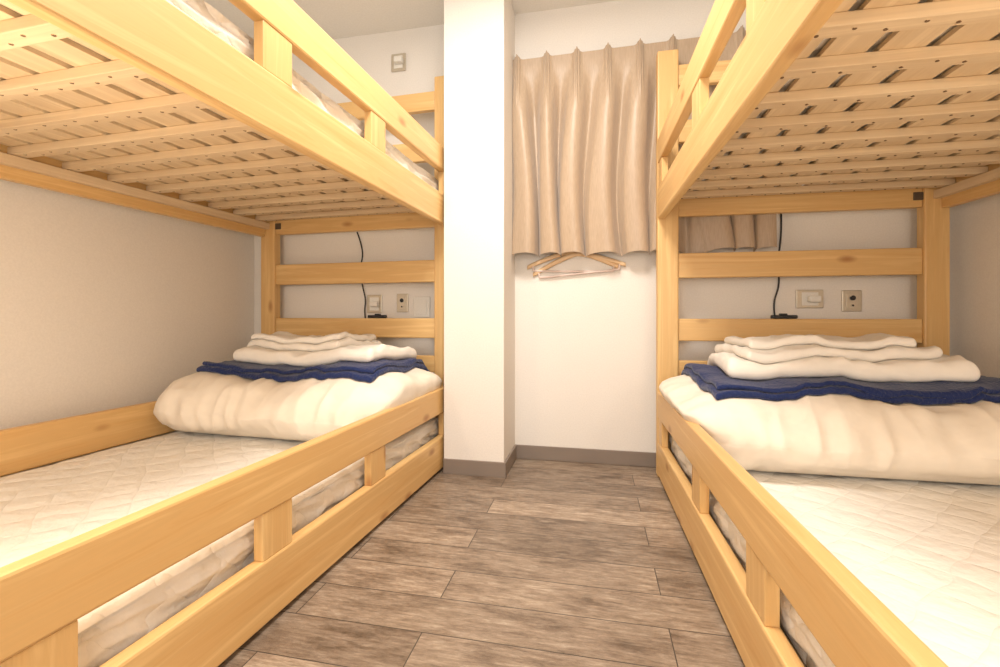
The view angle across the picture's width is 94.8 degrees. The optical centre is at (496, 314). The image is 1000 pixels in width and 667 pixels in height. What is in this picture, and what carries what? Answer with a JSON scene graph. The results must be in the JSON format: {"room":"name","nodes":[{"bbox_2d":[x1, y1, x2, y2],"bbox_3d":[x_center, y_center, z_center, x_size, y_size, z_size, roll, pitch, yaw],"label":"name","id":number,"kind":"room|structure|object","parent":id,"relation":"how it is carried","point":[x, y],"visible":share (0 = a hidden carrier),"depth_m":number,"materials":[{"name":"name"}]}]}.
{"room":"dormitory","nodes":[
{"label":"dormitory","id":0,"kind":"room"},
{"bbox_2d":[0,179,253,477],"bbox_3d":[-1.694,-0.365,0.664,0.100,2.050,3.800,0,0,12],"label":"wall","id":1,"kind":"structure","parent":0,"point":[104,306],"depth_m":1.68,"materials":[{"name":"white paint"}]},
{"bbox_2d":[203,0,617,38],"bbox_3d":[-0.134,-1.430,0.335,3.290,0.080,3.800,0,0,12],"label":"ceiling","id":2,"kind":"structure","parent":0,"point":[339,19],"depth_m":2.11,"materials":[{"name":"paint"}]},
{"bbox_2d":[444,0,514,461],"bbox_3d":[-0.070,-0.365,2.025,0.256,2.050,0.265,0,0,12],"label":"wall pillar","id":3,"kind":"structure","parent":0,"point":[479,35],"depth_m":1.90,"materials":[{"name":"white paint"}]},
{"bbox_2d":[443,458,505,477],"bbox_3d":[-0.093,0.629,1.891,0.265,0.062,0.009,0,0,12],"label":"baseboard","id":4,"kind":"structure","parent":3,"relation":"attached to","point":[450,466],"depth_m":1.89,"materials":[{"name":"plastic"}]},
{"bbox_2d":[505,445,515,475],"bbox_3d":[0.059,0.629,1.994,0.009,0.062,0.256,0,0,12],"label":"baseboard","id":5,"kind":"structure","parent":3,"relation":"attached to","point":[511,458],"depth_m":1.97,"materials":[{"name":"plastic"}]},
{"bbox_2d":[218,458,744,666],"bbox_3d":[-0.134,0.700,0.335,3.290,0.080,3.800,0,0,12],"label":"floor","id":6,"kind":"structure","parent":0,"point":[547,563],"depth_m":1.11,"materials":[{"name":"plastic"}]},
{"bbox_2d":[0,0,443,666],"bbox_3d":[-0.936,-0.207,1.227,1.010,1.735,2.050,0,0,14],"label":"bunk bed","id":7,"kind":"object","parent":6,"relation":"on","point":[65,128],"visible":0.9,"depth_m":1.12,"materials":[{"name":"brown wood"}]},
{"bbox_2d":[0,417,438,666],"bbox_3d":[-0.936,0.501,1.226,0.941,0.103,1.939,0,0,14],"label":"mattress","id":8,"kind":"object","parent":7,"relation":"on","point":[41,508],"visible":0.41,"depth_m":1.14,"materials":[{"name":"white fabric"}]},
{"bbox_2d":[153,367,441,440],"bbox_3d":[-0.761,0.326,1.852,0.971,0.242,0.641,0,0,14],"label":"duvet","id":9,"kind":"object","parent":8,"relation":"on","point":[308,409],"visible":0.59,"depth_m":1.60,"materials":[{"name":"beige fabric"}]},
{"bbox_2d":[196,358,429,382],"bbox_3d":[-0.731,0.244,1.912,0.797,0.154,0.528,0,0,14],"label":"blanket","id":10,"kind":"object","parent":9,"relation":"on","point":[368,372],"visible":0.77,"depth_m":1.70,"materials":[{"name":"blue fabric"}]},
{"bbox_2d":[233,331,416,366],"bbox_3d":[-0.707,0.145,1.931,0.659,0.158,0.392,0,0,14],"label":"sheets","id":11,"kind":"object","parent":10,"relation":"on","point":[279,347],"visible":0.97,"depth_m":1.80,"materials":[{"name":"fabric"}]},
{"bbox_2d":[0,0,438,198],"bbox_3d":[-0.936,-0.547,1.226,0.941,0.111,1.940,0,0,14],"label":"mattress","id":12,"kind":"object","parent":7,"relation":"on","point":[201,11],"visible":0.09,"depth_m":1.12,"materials":[{"name":"white fabric"}]},
{"bbox_2d":[368,314,386,317],"bbox_3d":[-0.563,0.004,2.163,0.090,0.020,0.026,0,0,14],"label":"power adaptor","id":13,"kind":"object","parent":7,"relation":"on","point":[375,315],"visible":1,"depth_m":2.15,"materials":[{"name":"black plastic"}]},
{"bbox_2d":[656,0,999,666],"bbox_3d":[0.968,-0.207,0.812,1.020,1.735,2.050,0,0,11],"label":"bunk bed","id":14,"kind":"object","parent":6,"relation":"on","point":[931,174],"visible":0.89,"depth_m":1.10,"materials":[{"name":"brown wood"}]},
{"bbox_2d":[770,313,797,318],"bbox_3d":[1.123,0.004,1.800,0.090,0.020,0.026,0,0,11],"label":"power adaptor","id":15,"kind":"object","parent":14,"relation":"on","point":[781,315],"visible":1,"depth_m":1.79,"materials":[{"name":"black plastic"}]},
{"bbox_2d":[669,434,999,666],"bbox_3d":[0.968,0.501,0.812,0.949,0.102,1.939,0,0,11],"label":"mattress","id":16,"kind":"object","parent":14,"relation":"on","point":[929,551],"visible":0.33,"depth_m":0.91,"materials":[{"name":"white fabric"}]},
{"bbox_2d":[659,374,999,484],"bbox_3d":[1.066,0.332,1.460,1.004,0.230,0.630,0,0,11],"label":"duvet","id":17,"kind":"object","parent":16,"relation":"on","point":[827,434],"visible":0.68,"depth_m":1.21,"materials":[{"name":"beige fabric"}]},
{"bbox_2d":[681,363,999,404],"bbox_3d":[1.104,0.255,1.516,0.880,0.152,0.528,0,0,11],"label":"blanket","id":18,"kind":"object","parent":17,"relation":"on","point":[712,379],"visible":0.7,"depth_m":1.31,"materials":[{"name":"blue fabric"}]},
{"bbox_2d":[707,333,979,381],"bbox_3d":[1.090,0.147,1.545,0.686,0.174,0.408,0,0,11],"label":"sheets","id":19,"kind":"object","parent":18,"relation":"on","point":[874,357],"visible":1,"depth_m":1.40,"materials":[{"name":"fabric"}]},
{"bbox_2d":[702,0,999,180],"bbox_3d":[0.968,-0.547,0.812,0.949,0.110,1.939,0,0,11],"label":"mattress","id":20,"kind":"object","parent":14,"relation":"on","point":[858,3],"visible":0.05,"depth_m":0.96,"materials":[{"name":"white fabric"}]},
{"bbox_2d":[254,0,916,452],"bbox_3d":[0.248,-0.365,2.145,3.090,2.050,0.100,0,0,12],"label":"wall","id":21,"kind":"structure","parent":0,"point":[585,344],"depth_m":2.06,"materials":[{"name":"white paint"}]},
{"bbox_2d":[357,232,365,317],"bbox_3d":[-0.671,-0.189,2.280,0.058,0.449,0.010,0,0,19],"label":"power cable","id":22,"kind":"object","parent":21,"relation":"attached to","point":[357,232],"visible":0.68,"depth_m":2.28,"materials":[{"name":"black plastic"}]},
{"bbox_2d":[367,295,381,312],"bbox_3d":[-0.607,-0.054,2.254,0.080,0.090,0.040,0,0,12],"label":"wall outlet","id":23,"kind":"object","parent":21,"relation":"attached to","point":[374,302],"visible":1,"depth_m":2.26,"materials":[{"name":"white plastic"}]},
{"bbox_2d":[391,53,405,71],"bbox_3d":[-0.483,-1.231,2.228,0.075,0.085,0.040,0,0,12],"label":"wall outlet","id":24,"kind":"object","parent":21,"relation":"attached to","point":[398,61],"visible":1,"depth_m":2.23,"materials":[{"name":"white plastic"}]},
{"bbox_2d":[397,294,408,311],"bbox_3d":[-0.460,-0.059,2.235,0.060,0.090,0.016,0,0,12],"label":"wall outlet","id":25,"kind":"object","parent":21,"relation":"attached to","point":[402,299],"visible":1,"depth_m":2.23,"materials":[{"name":"beige plastic"}]},
{"bbox_2d":[413,297,429,316],"bbox_3d":[-0.363,-0.039,2.217,0.085,0.100,0.011,0,0,12],"label":"wall control box","id":26,"kind":"object","parent":21,"relation":"attached to","point":[421,305],"visible":1,"depth_m":2.21,"materials":[{"name":"white plastic"}]},
{"bbox_2d":[515,444,655,466],"bbox_3d":[0.915,0.629,1.949,1.703,0.062,0.009,0,0,12],"label":"baseboard","id":27,"kind":"structure","parent":21,"relation":"attached to","point":[600,456],"depth_m":2.05,"materials":[{"name":"plastic"}]},
{"bbox_2d":[512,25,776,256],"bbox_3d":[0.600,-0.714,1.966,1.077,0.923,0.106,0,0,12],"label":"curtain","id":28,"kind":"object","parent":21,"relation":"hanging from","point":[584,123],"visible":0.72,"depth_m":1.98,"materials":[{"name":"beige fabric"}]},
{"bbox_2d":[773,214,781,314],"bbox_3d":[1.157,-0.212,1.896,0.033,0.482,0.006,0,0,12],"label":"power cable","id":29,"kind":"object","parent":21,"relation":"attached to","point":[780,214],"visible":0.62,"depth_m":1.89,"materials":[{"name":"black plastic"}]},
{"bbox_2d":[796,290,822,307],"bbox_3d":[1.270,-0.065,1.858,0.100,0.075,0.040,0,0,12],"label":"light switch","id":30,"kind":"object","parent":21,"relation":"attached to","point":[804,298],"visible":1,"depth_m":1.87,"materials":[{"name":"white plastic"}]},
{"bbox_2d":[842,290,861,311],"bbox_3d":[1.419,-0.056,1.839,0.070,0.085,0.016,0,0,12],"label":"wall outlet","id":31,"kind":"object","parent":21,"relation":"attached to","point":[851,299],"visible":1,"depth_m":1.84,"materials":[{"name":"beige plastic"}]},
{"bbox_3d":[0.362,-0.382,2.057,0.180,0.030,0.025,0,0,12],"label":"hook rail","id":32,"kind":"object","parent":21,"relation":"attached to","visible":0},
{"bbox_2d":[527,252,617,271],"bbox_3d":[0.341,-0.288,2.062,0.410,0.193,0.015,1,0,11],"label":"clothes hanger","id":33,"kind":"object","parent":32,"relation":"hanging from","point":[556,255],"visible":0.58,"depth_m":2.07,"materials":[{"name":"brown wood"}]},
{"bbox_2d":[533,252,625,278],"bbox_3d":[0.364,-0.269,2.057,0.410,0.207,0.015,0,0,13],"label":"clothes hanger","id":34,"kind":"object","parent":32,"relation":"hanging from","point":[571,255],"visible":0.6,"depth_m":2.05,"materials":[{"name":"brown wood"}]},
{"bbox_2d":[950,193,999,377],"bbox_3d":[1.427,-0.365,0.006,0.100,2.050,3.800,0,0,12],"label":"wall","id":35,"kind":"structure","parent":0,"point":[974,225],"depth_m":1.65,"materials":[{"name":"white paint"}]}
]}

